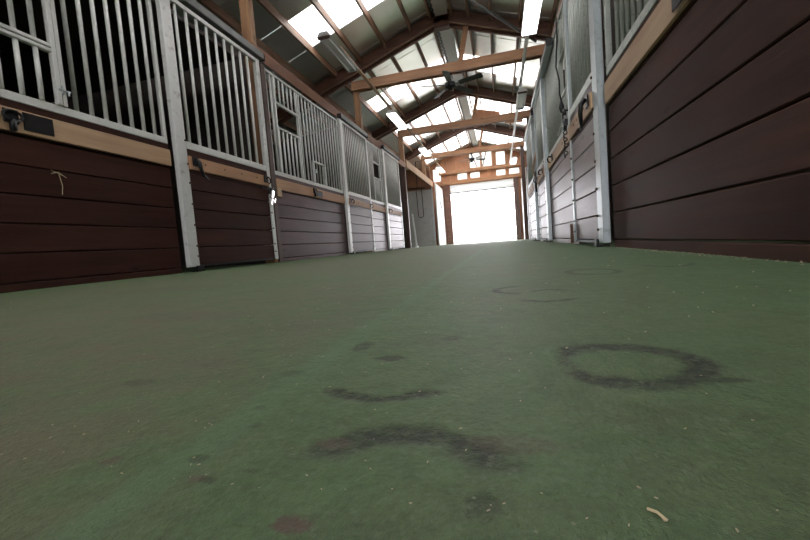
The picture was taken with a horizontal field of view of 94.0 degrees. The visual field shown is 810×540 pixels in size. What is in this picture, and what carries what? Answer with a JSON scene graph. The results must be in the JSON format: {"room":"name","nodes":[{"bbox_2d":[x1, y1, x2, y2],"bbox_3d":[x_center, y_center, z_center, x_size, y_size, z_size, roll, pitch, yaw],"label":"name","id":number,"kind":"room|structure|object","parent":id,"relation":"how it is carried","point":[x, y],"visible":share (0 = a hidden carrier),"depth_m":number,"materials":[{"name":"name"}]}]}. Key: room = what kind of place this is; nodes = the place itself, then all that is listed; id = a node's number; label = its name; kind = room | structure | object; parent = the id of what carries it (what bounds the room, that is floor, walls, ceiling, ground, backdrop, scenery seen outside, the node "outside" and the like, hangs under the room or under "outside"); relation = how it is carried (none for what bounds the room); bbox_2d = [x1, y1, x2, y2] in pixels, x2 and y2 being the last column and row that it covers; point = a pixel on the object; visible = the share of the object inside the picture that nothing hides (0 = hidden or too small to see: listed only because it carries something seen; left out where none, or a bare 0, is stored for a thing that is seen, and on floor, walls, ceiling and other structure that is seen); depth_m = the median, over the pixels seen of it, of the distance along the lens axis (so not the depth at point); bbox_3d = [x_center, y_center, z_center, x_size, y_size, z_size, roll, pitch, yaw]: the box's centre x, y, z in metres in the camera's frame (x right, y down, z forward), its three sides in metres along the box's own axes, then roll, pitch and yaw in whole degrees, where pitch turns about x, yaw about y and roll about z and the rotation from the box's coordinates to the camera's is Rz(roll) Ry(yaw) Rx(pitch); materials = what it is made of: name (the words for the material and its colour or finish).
{"room":"farm building","nodes":[
{"label":"farm building","id":0,"kind":"room"},
{"bbox_2d":[0,101,73,283],"bbox_3d":[-5.071,-1.474,7.406,0.100,3.082,28.100,-4,4,14],"label":"wall","id":1,"kind":"structure","parent":0,"point":[54,101],"depth_m":5.55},
{"bbox_2d":[0,0,237,102],"bbox_3d":[-4.422,-2.377,2.794,3.510,0.040,5.010,-4,4,14],"label":"ceiling","id":2,"kind":"structure","parent":0,"point":[20,11],"depth_m":4.32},
{"bbox_2d":[171,0,469,169],"bbox_3d":[-2.665,-4.091,6.575,6.080,2.146,28.696,-4,4,14],"label":"ceiling","id":3,"kind":"structure","parent":0,"point":[387,16],"depth_m":8.03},
{"bbox_2d":[197,0,314,90],"bbox_3d":[-2.562,-4.046,6.928,0.040,0.147,3.780,-4,4,14],"label":"purlin","id":4,"kind":"object","parent":3,"relation":"attached to","point":[210,5],"visible":0.78,"depth_m":6.26,"materials":[{"name":"wood"}]},
{"bbox_2d":[266,81,292,104],"bbox_3d":[-3.116,-3.805,7.088,0.040,0.147,3.780,-4,4,14],"label":"purlin","id":5,"kind":"object","parent":3,"relation":"attached to","point":[266,81],"visible":0.21,"depth_m":8.43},
{"bbox_2d":[282,121,309,135],"bbox_3d":[-2.715,-3.889,11.092,0.040,0.147,3.830,-4,4,14],"label":"purlin","id":6,"kind":"object","parent":3,"relation":"attached to","point":[288,124],"visible":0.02,"depth_m":9.96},
{"bbox_2d":[256,0,337,77],"bbox_3d":[-2.017,-4.283,6.771,0.040,0.147,3.780,-4,4,14],"label":"purlin","id":7,"kind":"object","parent":3,"relation":"attached to","point":[265,4],"visible":1,"depth_m":6.86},
{"bbox_2d":[303,109,332,128],"bbox_3d":[-2.151,-4.135,10.930,0.040,0.147,3.830,-4,4,14],"label":"purlin","id":8,"kind":"object","parent":3,"relation":"attached to","point":[306,109],"visible":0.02,"depth_m":10.14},
{"bbox_2d":[309,0,360,63],"bbox_3d":[-1.453,-4.528,6.608,0.040,0.147,3.780,-4,4,14],"label":"purlin","id":9,"kind":"object","parent":3,"relation":"attached to","point":[315,3],"visible":1,"depth_m":7.11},
{"bbox_2d":[288,0,382,45],"bbox_3d":[-0.800,-4.890,6.722,2.450,0.870,0.900,-4,4,14],"label":"window","id":10,"kind":"structure","parent":3,"relation":"attached to","point":[309,22],"depth_m":6.93,"materials":[{"name":"glass"}]},
{"bbox_2d":[316,31,358,72],"bbox_3d":[-1.140,-3.776,6.558,0.236,0.147,1.250,-4,4,14],"label":"tube light","id":11,"kind":"object","parent":3,"relation":"attached to","point":[324,37],"visible":1,"depth_m":6.42,"materials":[{"name":"metal"}]},
{"bbox_2d":[324,96,371,135],"bbox_3d":[-1.597,-4.376,10.770,0.040,0.147,3.830,-4,4,14],"label":"purlin","id":12,"kind":"object","parent":3,"relation":"attached to","point":[327,98],"visible":0.43,"depth_m":10.34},
{"bbox_2d":[344,84,387,127],"bbox_3d":[-1.052,-4.612,10.613,0.040,0.147,3.830,-4,4,14],"label":"purlin","id":13,"kind":"object","parent":3,"relation":"attached to","point":[364,102],"visible":0.64,"depth_m":10.76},
{"bbox_2d":[355,0,385,48],"bbox_3d":[-0.899,-4.769,6.448,0.040,0.147,3.780,-4,4,14],"label":"purlin","id":14,"kind":"object","parent":3,"relation":"attached to","point":[360,4],"visible":1,"depth_m":7.35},
{"bbox_2d":[367,70,404,117],"bbox_3d":[-0.489,-4.857,10.450,0.040,0.147,3.830,-4,4,14],"label":"purlin","id":15,"kind":"object","parent":3,"relation":"attached to","point":[371,74],"visible":0.64,"depth_m":10.68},
{"bbox_2d":[378,139,399,156],"bbox_3d":[-0.651,-4.699,14.540,0.040,0.147,3.630,-4,4,14],"label":"purlin","id":16,"kind":"object","parent":3,"relation":"attached to","point":[379,140],"visible":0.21,"depth_m":14.41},
{"bbox_2d":[392,131,412,152],"bbox_3d":[-0.106,-4.936,14.382,0.040,0.147,3.630,-4,4,14],"label":"purlin","id":17,"kind":"object","parent":3,"relation":"attached to","point":[395,133],"visible":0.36,"depth_m":14.92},
{"bbox_2d":[396,0,411,32],"bbox_3d":[-0.335,-5.014,6.286,0.040,0.147,3.780,-4,4,14],"label":"purlin","id":18,"kind":"object","parent":3,"relation":"attached to","point":[401,7],"visible":1,"depth_m":7.54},
{"bbox_2d":[367,58,443,111],"bbox_3d":[0.180,-5.225,10.627,2.450,0.870,0.900,-4,4,14],"label":"window","id":19,"kind":"structure","parent":3,"relation":"attached to","point":[397,92],"depth_m":10.78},
{"bbox_2d":[390,57,421,108],"bbox_3d":[0.066,-5.098,10.290,0.040,0.147,3.830,-4,4,14],"label":"purlin","id":20,"kind":"object","parent":3,"relation":"attached to","point":[393,59],"visible":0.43,"depth_m":10.45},
{"bbox_2d":[423,0,430,20],"bbox_3d":[0.078,-5.194,6.167,0.040,0.147,3.780,-4,4,14],"label":"purlin","id":21,"kind":"object","parent":3,"relation":"attached to","point":[424,1],"visible":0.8,"depth_m":7.66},
{"bbox_2d":[415,42,439,98],"bbox_3d":[0.629,-5.344,10.128,0.040,0.147,3.830,-4,4,14],"label":"purlin","id":22,"kind":"object","parent":3,"relation":"attached to","point":[417,43],"visible":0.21,"depth_m":9.50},
{"bbox_2d":[396,99,460,144],"bbox_3d":[1.053,-5.523,14.106,2.450,0.870,2.100,-4,4,14],"label":"window","id":23,"kind":"structure","parent":3,"relation":"attached to","point":[438,116],"depth_m":13.82,"materials":[{"name":"glass"}]},
{"bbox_2d":[433,32,453,90],"bbox_3d":[1.042,-5.523,10.009,0.040,0.147,3.830,-4,4,14],"label":"purlin","id":24,"kind":"object","parent":3,"relation":"attached to","point":[435,33],"visible":0.43,"depth_m":9.22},
{"bbox_2d":[419,131,469,162],"bbox_3d":[2.012,-5.851,17.924,2.450,0.870,2.200,-4,4,14],"label":"window","id":25,"kind":"structure","parent":3,"relation":"attached to","point":[452,144],"depth_m":17.78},
{"bbox_2d":[0,236,809,539],"bbox_3d":[0.657,-0.313,6.067,11.500,0.088,28.100,-4,4,14],"label":"floor","id":26,"kind":"structure","parent":0,"point":[616,414],"depth_m":0.30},
{"bbox_2d":[0,0,181,292],"bbox_3d":[-2.600,-1.121,1.752,0.089,2.610,3.510,-4,4,14],"label":"wall","id":27,"kind":"structure","parent":26,"relation":"on","point":[26,165],"depth_m":2.71,"materials":[{"name":"brown wood"}]},
{"bbox_2d":[53,33,265,276],"bbox_3d":[-3.665,-1.485,5.510,3.540,3.070,0.060,-4,4,14],"label":"wall","id":28,"kind":"structure","parent":26,"relation":"on","point":[82,99],"depth_m":5.24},
{"bbox_2d":[239,0,277,262],"bbox_3d":[-1.923,-1.910,4.946,0.140,3.665,0.095,-4,4,14],"label":"timber post","id":29,"kind":"object","parent":26,"relation":"on","point":[245,6],"visible":0.17,"depth_m":4.86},
{"bbox_2d":[259,62,283,261],"bbox_3d":[-1.779,-1.399,5.031,0.030,2.616,0.095,-4,4,14],"label":"upright","id":30,"kind":"object","parent":26,"relation":"on","point":[261,66],"visible":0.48,"depth_m":5.01,"materials":[{"name":"metal"}]},
{"bbox_2d":[264,68,347,261],"bbox_3d":[-1.483,-1.492,6.198,0.089,2.590,2.310,-4,4,14],"label":"wall","id":31,"kind":"structure","parent":26,"relation":"on","point":[327,206],"depth_m":5.94,"materials":[{"name":"brown wood"}]},
{"bbox_2d":[337,119,374,252],"bbox_3d":[-0.954,-1.682,8.031,0.136,2.575,1.500,-4,4,14],"label":"door","id":32,"kind":"structure","parent":31,"relation":"in","point":[358,208],"depth_m":7.90,"materials":[{"name":"paint"}]},
{"bbox_2d":[273,122,366,257],"bbox_3d":[-2.707,-1.812,9.328,3.540,3.070,0.060,-4,4,14],"label":"wall","id":33,"kind":"structure","parent":26,"relation":"on","point":[354,122],"depth_m":9.07,"materials":[{"name":"metal"}]},
{"bbox_2d":[353,91,372,251],"bbox_3d":[-0.964,-2.236,8.764,0.140,3.667,0.095,-4,4,14],"label":"timber post","id":34,"kind":"object","parent":26,"relation":"on","point":[356,95],"visible":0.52,"depth_m":8.63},
{"bbox_2d":[252,42,405,167],"bbox_3d":[-0.955,-3.144,8.712,0.011,0.175,8.100,-4,4,14],"label":"header beam","id":35,"kind":"structure","parent":34,"relation":"attached to","point":[269,61],"depth_m":6.04,"materials":[{"name":"wood"}]},
{"bbox_2d":[178,0,264,61],"bbox_3d":[-2.236,-2.615,3.363,0.084,0.095,3.174,-4,4,14],"label":"door track","id":36,"kind":"object","parent":35,"relation":"attached to","point":[193,5],"visible":0.97,"depth_m":4.16,"materials":[{"name":"metal"}]},
{"bbox_2d":[155,0,278,266],"bbox_3d":[-1.920,-1.350,4.179,0.138,2.538,1.470,-4,4,14],"label":"door","id":37,"kind":"structure","parent":36,"relation":"hanging from","point":[198,168],"depth_m":3.97,"materials":[{"name":"paint"}]},
{"bbox_2d":[261,187,276,204],"bbox_3d":[-1.727,-0.950,4.816,0.043,0.220,0.330,-4,4,14],"label":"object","id":38,"kind":"structure","parent":37,"relation":"attached to","point":[270,189],"depth_m":4.86,"materials":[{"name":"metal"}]},
{"bbox_2d":[337,113,367,137],"bbox_3d":[-1.077,-3.026,7.982,0.084,0.095,1.534,-4,4,14],"label":"door track","id":39,"kind":"object","parent":35,"relation":"attached to","point":[341,116],"visible":0.91,"depth_m":7.80,"materials":[{"name":"metal"}]},
{"bbox_2d":[381,145,399,160],"bbox_3d":[-0.403,-3.298,10.681,0.084,0.095,1.624,-4,4,14],"label":"door track","id":40,"kind":"object","parent":35,"relation":"attached to","point":[383,147],"visible":0.91,"depth_m":10.54,"materials":[{"name":"metal"}]},
{"bbox_2d":[270,9,604,129],"bbox_3d":[0.919,-4.345,8.069,11.500,2.337,0.175,-4,4,14],"label":"roof truss","id":41,"kind":"object","parent":34,"relation":"on","point":[476,22],"visible":0.54,"depth_m":8.04,"materials":[{"name":"wood"}]},
{"bbox_2d":[428,0,447,16],"bbox_3d":[0.276,-5.208,6.117,0.331,0.030,3.799,-4,4,14],"label":"vent","id":42,"kind":"object","parent":41,"relation":"attached to","point":[437,7],"visible":1,"depth_m":7.68,"materials":[{"name":"black metal"}]},
{"bbox_2d":[417,70,482,98],"bbox_3d":[0.950,-4.011,8.033,1.401,0.338,1.335,-4,4,14],"label":"ceiling fan","id":43,"kind":"object","parent":41,"relation":"hanging from","point":[449,85],"visible":1,"depth_m":8.00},
{"bbox_2d":[469,0,536,42],"bbox_3d":[1.730,-4.819,7.175,1.829,0.777,0.050,-6,4,-20],"label":"metal pole","id":44,"kind":"object","parent":41,"relation":"on","point":[472,1],"visible":1,"depth_m":7.19,"materials":[{"name":"metal"}]},
{"bbox_2d":[366,140,387,251],"bbox_3d":[-0.693,-1.784,9.410,0.059,2.635,1.150,-4,4,14],"label":"wall","id":45,"kind":"structure","parent":26,"relation":"on","point":[374,154],"depth_m":9.41,"materials":[{"name":"brown wood"}]},
{"bbox_2d":[381,149,404,248],"bbox_3d":[-0.280,-1.925,10.722,0.136,2.630,1.590,-4,4,14],"label":"door","id":46,"kind":"structure","parent":45,"relation":"in","point":[391,181],"depth_m":10.60,"materials":[{"name":"paint"}]},
{"bbox_2d":[369,157,406,248],"bbox_3d":[-1.736,-2.144,13.195,3.540,3.070,0.060,-4,4,14],"label":"wall","id":47,"kind":"structure","parent":26,"relation":"on","point":[376,174],"depth_m":12.80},
{"bbox_2d":[0,246,803,531],"bbox_3d":[-0.414,0.008,2.076,3.379,0.030,3.498,-4,4,14],"label":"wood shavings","id":48,"kind":"object","parent":26,"relation":"on","point":[699,254],"visible":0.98,"depth_m":0.37},
{"bbox_2d":[401,167,411,247],"bbox_3d":[0.041,-2.065,12.644,0.140,2.725,0.135,-4,4,14],"label":"timber post","id":49,"kind":"object","parent":26,"relation":"on","point":[403,169],"visible":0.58,"depth_m":12.59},
{"bbox_2d":[398,136,404,166],"bbox_3d":[-0.105,-3.908,12.523,0.140,0.970,0.135,-4,4,14],"label":"timber post","id":50,"kind":"object","parent":49,"relation":"on","point":[400,139],"visible":0.9,"depth_m":12.46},
{"bbox_2d":[366,84,532,142],"bbox_3d":[1.889,-4.677,11.935,11.500,2.337,0.175,-4,4,14],"label":"roof truss","id":51,"kind":"object","parent":50,"relation":"on","point":[483,93],"visible":0.52,"depth_m":11.89,"materials":[{"name":"wood"}]},
{"bbox_2d":[340,46,442,168],"bbox_3d":[0.387,-4.396,12.665,0.060,0.045,12.600,-4,4,14],"label":"conduit","id":52,"kind":"object","parent":51,"relation":"attached to","point":[359,71],"visible":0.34,"depth_m":8.81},
{"bbox_2d":[386,110,406,128],"bbox_3d":[-0.206,-4.099,10.279,0.246,0.140,1.350,-4,4,14],"label":"tube light","id":53,"kind":"object","parent":52,"relation":"hanging from","point":[391,114],"visible":1,"depth_m":10.08,"materials":[{"name":"white"}]},
{"bbox_2d":[418,146,430,156],"bbox_3d":[0.740,-4.422,14.049,0.246,0.140,1.250,-4,4,14],"label":"tube light","id":54,"kind":"object","parent":52,"relation":"hanging from","point":[422,149],"visible":1,"depth_m":13.82,"materials":[{"name":"white"}]},
{"bbox_2d":[437,28,457,62],"bbox_3d":[1.070,-5.478,9.268,0.331,0.030,1.598,-4,4,14],"label":"tube light","id":55,"kind":"object","parent":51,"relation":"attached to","point":[446,40],"depth_m":9.19,"materials":[{"name":"black metal"}]},
{"bbox_2d":[451,73,464,88],"bbox_3d":[1.578,-5.652,11.291,0.329,0.030,0.975,-4,4,14],"label":"vent","id":56,"kind":"object","parent":51,"relation":"attached to","point":[456,77],"depth_m":11.12,"materials":[{"name":"black metal"}]},
{"bbox_2d":[509,35,528,162],"bbox_3d":[3.365,-4.554,11.490,0.060,0.045,13.400,-4,4,14],"label":"conduit","id":57,"kind":"object","parent":51,"relation":"attached to","point":[526,36],"visible":0.66,"depth_m":8.26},
{"bbox_2d":[515,88,527,110],"bbox_3d":[2.910,-4.290,9.491,0.236,0.147,1.230,-4,4,14],"label":"tube light","id":58,"kind":"object","parent":57,"relation":"hanging from","point":[522,93],"visible":1,"depth_m":9.35,"materials":[{"name":"metal"}]},
{"bbox_2d":[411,214,418,247],"bbox_3d":[0.349,-1.356,13.211,0.090,1.184,0.388,-4,4,14],"label":"guard","id":59,"kind":"object","parent":26,"relation":"on","point":[416,246],"visible":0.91,"depth_m":13.19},
{"bbox_2d":[407,189,434,246],"bbox_3d":[-0.433,-2.325,18.118,3.620,2.660,0.080,-4,4,14],"label":"wall","id":60,"kind":"structure","parent":26,"relation":"on","point":[424,226],"depth_m":17.76,"materials":[{"name":"metal"}]},
{"bbox_2d":[406,167,430,191],"bbox_3d":[-0.588,-4.144,17.959,3.620,0.995,0.080,-4,4,14],"label":"board","id":61,"kind":"object","parent":60,"relation":"on","point":[410,176],"visible":0.36,"depth_m":17.64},
{"bbox_2d":[408,161,424,217],"bbox_3d":[0.554,-3.732,17.618,0.810,2.591,0.090,-4,4,14],"label":"boom","id":62,"kind":"object","parent":61,"relation":"attached to","point":[416,161],"visible":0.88,"depth_m":17.58,"materials":[{"name":"black metal"}]},
{"bbox_2d":[431,187,436,245],"bbox_3d":[1.342,-2.482,17.638,0.050,2.755,0.080,-4,4,14],"label":"steel post","id":63,"kind":"object","parent":26,"relation":"on","point":[431,187],"visible":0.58,"depth_m":17.61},
{"bbox_2d":[405,160,432,186],"bbox_3d":[0.656,-3.775,15.092,0.039,0.250,5.080,-4,4,14],"label":"header beam","id":64,"kind":"structure","parent":63,"relation":"on","point":[409,165],"depth_m":14.44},
{"bbox_2d":[421,160,425,175],"bbox_3d":[0.807,-4.352,16.187,0.140,0.710,0.135,-4,4,14],"label":"timber post","id":65,"kind":"object","parent":64,"relation":"on","point":[422,161],"visible":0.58,"depth_m":16.12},
{"bbox_2d":[405,124,524,160],"bbox_3d":[2.811,-4.992,15.608,11.500,2.337,0.175,-4,4,14],"label":"roof truss","id":66,"kind":"object","parent":65,"relation":"on","point":[501,130],"visible":0.54,"depth_m":15.54,"materials":[{"name":"wood"}]},
{"bbox_2d":[457,96,471,119],"bbox_3d":[2.186,-5.860,13.728,0.331,0.030,3.647,-4,4,14],"label":"vent","id":67,"kind":"object","parent":66,"relation":"attached to","point":[463,101],"visible":0.75,"depth_m":13.61,"materials":[{"name":"black metal"}]},
{"bbox_2d":[458,153,485,162],"bbox_3d":[2.740,-4.646,15.672,1.152,0.358,1.163,-4,4,14],"label":"ceiling fan","id":68,"kind":"object","parent":66,"relation":"hanging from","point":[471,159],"visible":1,"depth_m":15.61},
{"bbox_2d":[467,129,477,146],"bbox_3d":[3.132,-6.183,17.495,0.331,0.030,3.840,-4,4,14],"label":"vent","id":69,"kind":"object","parent":66,"relation":"attached to","point":[472,134],"visible":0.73,"depth_m":17.68,"materials":[{"name":"black metal"}]},
{"bbox_2d":[434,183,446,244],"bbox_3d":[1.796,-2.690,18.774,0.090,2.890,2.250,-4,4,14],"label":"sliding door","id":70,"kind":"structure","parent":26,"relation":"on","point":[438,191],"depth_m":18.46,"materials":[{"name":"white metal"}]},
{"bbox_2d":[520,146,528,239],"bbox_3d":[4.840,-3.091,15.296,0.150,3.736,0.110,-4,4,14],"label":"timber post","id":71,"kind":"object","parent":26,"relation":"on","point":[522,156],"visible":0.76,"depth_m":15.24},
{"bbox_2d":[521,167,529,238],"bbox_3d":[5.452,-2.852,17.139,0.050,2.930,3.610,-4,4,14],"label":"panel","id":72,"kind":"object","parent":26,"relation":"on","point":[525,167],"visible":0.29,"depth_m":18.19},
{"bbox_2d":[526,167,530,238],"bbox_3d":[4.516,-2.488,13.422,0.060,2.800,3.450,-4,4,14],"label":"board panel","id":73,"kind":"object","parent":26,"relation":"on","point":[526,167],"visible":0.14,"depth_m":14.77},
{"bbox_2d":[533,120,544,240],"bbox_3d":[2.513,-1.753,7.113,0.059,2.421,0.540,-4,4,14],"label":"wall","id":74,"kind":"structure","parent":26,"relation":"on","point":[533,120],"depth_m":7.31,"materials":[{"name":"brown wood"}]},
{"bbox_2d":[524,110,533,141],"bbox_3d":[2.586,-2.964,7.891,0.084,0.085,2.024,-4,4,14],"label":"door track","id":75,"kind":"object","parent":74,"relation":"attached to","point":[531,118],"visible":0.59,"depth_m":7.34,"materials":[{"name":"metal"}]},
{"bbox_2d":[526,121,539,239],"bbox_3d":[2.731,-1.800,8.146,0.070,2.296,1.530,-4,4,14],"label":"door","id":76,"kind":"structure","parent":74,"relation":"in","point":[530,145],"depth_m":7.92,"materials":[{"name":"metal"}]},
{"bbox_2d":[532,151,537,191],"bbox_3d":[2.426,-1.815,7.080,0.087,0.730,0.363,-4,4,11],"label":"halter","id":77,"kind":"object","parent":74,"relation":"hanging from","point":[534,172],"visible":0.84,"depth_m":7.01,"materials":[{"name":"black metal"}]},
{"bbox_2d":[540,56,556,238],"bbox_3d":[2.946,-2.462,7.755,0.150,3.701,0.110,-4,4,14],"label":"timber post","id":78,"kind":"object","parent":26,"relation":"on","point":[540,56],"visible":0.18,"depth_m":7.77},
{"bbox_2d":[544,0,582,243],"bbox_3d":[1.856,-1.568,4.645,0.129,2.481,1.900,-4,4,14],"label":"wall","id":79,"kind":"structure","parent":26,"relation":"on","point":[559,167],"depth_m":4.62,"materials":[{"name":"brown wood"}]},
{"bbox_2d":[531,37,552,108],"bbox_3d":[2.030,-2.856,5.696,0.084,0.085,2.354,-4,4,14],"label":"door track","id":80,"kind":"object","parent":79,"relation":"attached to","point":[549,41],"visible":0.73,"depth_m":5.08,"materials":[{"name":"metal"}]},
{"bbox_2d":[533,78,552,239],"bbox_3d":[2.209,-1.674,6.213,0.136,2.372,1.240,-4,4,14],"label":"door","id":81,"kind":"structure","parent":80,"relation":"hanging from","point":[539,108],"depth_m":5.96,"materials":[{"name":"metal"}]},
{"bbox_2d":[555,17,567,123],"bbox_3d":[1.637,-2.127,3.992,0.060,1.232,0.471,-4,4,14],"label":"halter","id":82,"kind":"object","parent":79,"relation":"hanging from","point":[562,109],"visible":0.79,"depth_m":4.08,"materials":[{"name":"black metal"}]},
{"bbox_2d":[570,224,573,242],"bbox_3d":[1.669,-0.366,3.781,0.028,0.190,0.030,-4,4,14],"label":"bolt","id":83,"kind":"object","parent":26,"relation":"on","point":[571,225],"visible":1,"depth_m":3.77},
{"bbox_2d":[563,67,612,238],"bbox_3d":[4.669,-2.213,6.532,3.723,3.070,0.060,-4,4,14],"label":"wall","id":84,"kind":"structure","parent":26,"relation":"on","point":[605,67],"depth_m":6.82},
{"bbox_2d":[594,239,609,246],"bbox_3d":[1.463,-0.202,2.812,0.090,0.060,0.080,-4,4,14],"label":"guide","id":85,"kind":"object","parent":26,"relation":"on","point":[596,241],"visible":0.79,"depth_m":2.78,"materials":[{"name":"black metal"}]},
{"bbox_2d":[594,0,612,240],"bbox_3d":[1.988,-2.136,3.937,0.150,3.700,0.110,-4,4,14],"label":"timber post","id":86,"kind":"object","parent":26,"relation":"on","point":[601,0],"visible":0.03,"depth_m":3.91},
{"bbox_2d":[647,507,667,521],"bbox_3d":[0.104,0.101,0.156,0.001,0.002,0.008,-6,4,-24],"label":"straw","id":87,"kind":"object","parent":26,"relation":"on","point":[648,508],"visible":1,"depth_m":0.16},
{"bbox_2d":[603,0,809,262],"bbox_3d":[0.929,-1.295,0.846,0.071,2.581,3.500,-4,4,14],"label":"wall","id":88,"kind":"structure","parent":26,"relation":"on","point":[702,96],"depth_m":1.37,"materials":[{"name":"brown wood"}]},
{"bbox_2d":[532,0,561,109],"bbox_3d":[1.428,-2.782,2.817,0.100,0.160,12.600,-4,4,14],"label":"header beam","id":89,"kind":"structure","parent":88,"relation":"attached to","point":[560,3],"depth_m":4.37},
{"bbox_3d":[1.374,-2.795,3.124,0.084,0.085,1.254,-4,4,14],"label":"door track","id":90,"kind":"object","parent":89,"relation":"attached to","visible":0},
{"bbox_2d":[563,0,610,242],"bbox_3d":[1.435,-1.473,3.150,0.138,2.488,1.090,-4,4,14],"label":"door","id":91,"kind":"structure","parent":90,"relation":"hanging from","point":[582,18],"depth_m":2.97,"materials":[{"name":"metal"}]},
{"bbox_2d":[563,115,568,157],"bbox_3d":[1.570,-1.300,3.696,0.044,0.407,0.081,-4,4,14],"label":"chain","id":92,"kind":"object","parent":91,"relation":"hanging from","point":[565,119],"visible":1,"depth_m":3.69,"materials":[{"name":"black metal"}]},
{"bbox_2d":[430,144,526,244],"bbox_3d":[3.887,-3.856,19.530,11.700,5.320,0.080,-4,4,14],"label":"wall","id":93,"kind":"structure","parent":0,"point":[448,164],"depth_m":19.57,"materials":[{"name":"brown wood"}]},
{"bbox_2d":[433,170,440,181],"bbox_3d":[1.688,-4.983,19.980,0.400,0.650,0.010,-4,4,14],"label":"window","id":94,"kind":"structure","parent":93,"relation":"in","point":[436,177],"depth_m":19.98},
{"bbox_2d":[443,185,453,244],"bbox_3d":[2.294,-2.893,19.878,0.330,3.090,0.140,-4,4,14],"label":"door frame","id":95,"kind":"structure","parent":93,"relation":"attached to","point":[447,197],"depth_m":19.81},
{"bbox_2d":[469,153,479,167],"bbox_3d":[3.589,-5.636,19.447,0.520,0.720,0.010,-4,4,14],"label":"window","id":96,"kind":"structure","parent":93,"relation":"in","point":[472,164],"depth_m":19.43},
{"bbox_2d":[438,162,520,175],"bbox_3d":[3.802,-5.162,19.313,4.200,0.160,0.155,-4,4,14],"label":"header beam","id":97,"kind":"structure","parent":93,"relation":"attached to","point":[517,163],"depth_m":19.24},
{"bbox_2d":[450,178,513,193],"bbox_3d":[3.911,-4.289,19.404,3.180,0.445,0.070,-4,4,14],"label":"door","id":98,"kind":"structure","parent":93,"relation":"in","point":[505,183],"depth_m":19.38,"materials":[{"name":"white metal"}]},
{"bbox_2d":[481,151,491,165],"bbox_3d":[4.170,-5.673,19.298,0.480,0.720,0.010,-4,4,14],"label":"window","id":99,"kind":"structure","parent":93,"relation":"in","point":[488,161],"depth_m":19.29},
{"bbox_2d":[496,151,504,164],"bbox_3d":[4.831,-5.664,19.133,0.440,0.660,0.010,-4,4,14],"label":"window","id":100,"kind":"structure","parent":93,"relation":"in","point":[500,156],"depth_m":19.13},
{"bbox_2d":[509,167,518,173],"bbox_3d":[5.491,-4.995,19.025,0.490,0.280,0.010,-4,4,14],"label":"window","id":101,"kind":"structure","parent":93,"relation":"in","point":[511,170],"depth_m":19.02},
{"bbox_2d":[513,177,521,239],"bbox_3d":[5.660,-3.088,19.017,0.230,3.120,0.140,-4,4,14],"label":"door frame","id":102,"kind":"structure","parent":93,"relation":"attached to","point":[515,179],"depth_m":18.95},
{"bbox_2d":[439,173,521,185],"bbox_3d":[3.816,-4.619,19.335,4.150,0.165,0.075,-4,4,14],"label":"header beam","id":103,"kind":"structure","parent":102,"relation":"on","point":[517,174],"depth_m":19.28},
{"bbox_2d":[445,0,605,152],"bbox_3d":[3.283,-4.438,5.053,6.220,2.195,28.696,-4,4,14],"label":"ceiling","id":104,"kind":"structure","parent":0,"point":[506,8],"depth_m":8.83,"materials":[{"name":"white"}]},
{"bbox_2d":[453,29,467,86],"bbox_3d":[1.468,-5.550,9.900,0.040,0.147,3.830,-4,4,14],"label":"purlin","id":105,"kind":"object","parent":104,"relation":"attached to","point":[455,31],"visible":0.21,"depth_m":9.09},
{"bbox_2d":[469,31,478,90],"bbox_3d":[1.806,-5.452,9.823,0.040,0.147,3.830,-4,4,14],"label":"purlin","id":106,"kind":"object","parent":104,"relation":"attached to","point":[470,32],"visible":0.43,"depth_m":9.16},
{"bbox_2d":[474,109,499,127],"bbox_3d":[2.795,-5.260,12.928,0.870,0.650,0.020,-4,4,14],"label":"plywood sheet","id":107,"kind":"object","parent":104,"relation":"attached to","point":[479,112],"visible":0.36,"depth_m":12.93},
{"bbox_2d":[490,34,493,92],"bbox_3d":[2.244,-5.325,9.724,0.040,0.147,3.830,-4,4,14],"label":"purlin","id":108,"kind":"object","parent":104,"relation":"attached to","point":[490,34],"visible":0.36,"depth_m":9.88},
{"bbox_2d":[457,53,538,79],"bbox_3d":[2.559,-5.370,10.017,2.470,0.876,0.900,-4,4,14],"label":"window","id":109,"kind":"structure","parent":104,"relation":"attached to","point":[530,71],"depth_m":9.99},
{"bbox_2d":[467,96,529,124],"bbox_3d":[3.432,-5.668,13.497,2.470,0.876,2.100,-4,4,14],"label":"window","id":110,"kind":"structure","parent":104,"relation":"attached to","point":[504,108],"depth_m":13.13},
{"bbox_2d":[475,130,525,149],"bbox_3d":[4.391,-5.996,17.315,2.470,0.876,2.200,-4,4,14],"label":"window","id":111,"kind":"structure","parent":104,"relation":"attached to","point":[490,137],"depth_m":17.28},
{"bbox_2d":[512,38,518,96],"bbox_3d":[2.800,-5.164,9.598,0.040,0.147,3.830,-4,4,14],"label":"purlin","id":112,"kind":"object","parent":104,"relation":"attached to","point":[517,39],"visible":0.64,"depth_m":9.83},
{"bbox_2d":[518,0,522,24],"bbox_3d":[1.836,-4.835,5.756,0.040,0.147,3.780,-4,4,14],"label":"purlin","id":113,"kind":"object","parent":104,"relation":"attached to","point":[520,1],"visible":1,"depth_m":7.17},
{"bbox_2d":[521,0,541,35],"bbox_3d":[1.938,-3.973,5.784,0.246,0.140,1.220,-4,4,14],"label":"tube light","id":114,"kind":"object","parent":104,"relation":"attached to","point":[532,8],"visible":1,"depth_m":5.83,"materials":[{"name":"white"}]},
{"bbox_2d":[549,0,558,28],"bbox_3d":[2.413,-4.668,5.626,0.040,0.147,3.780,-4,4,14],"label":"purlin","id":115,"kind":"object","parent":104,"relation":"attached to","point":[555,5],"visible":1,"depth_m":7.00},
{"label":"outside","id":116,"kind":"structure","parent":0,"visible":0},
{"bbox_2d":[454,237,516,243],"bbox_3d":[15.807,-5.090,62.896,120.000,0.215,89.899,-4,4,14],"label":"ground","id":117,"kind":"structure","parent":116,"point":[510,238],"depth_m":37.33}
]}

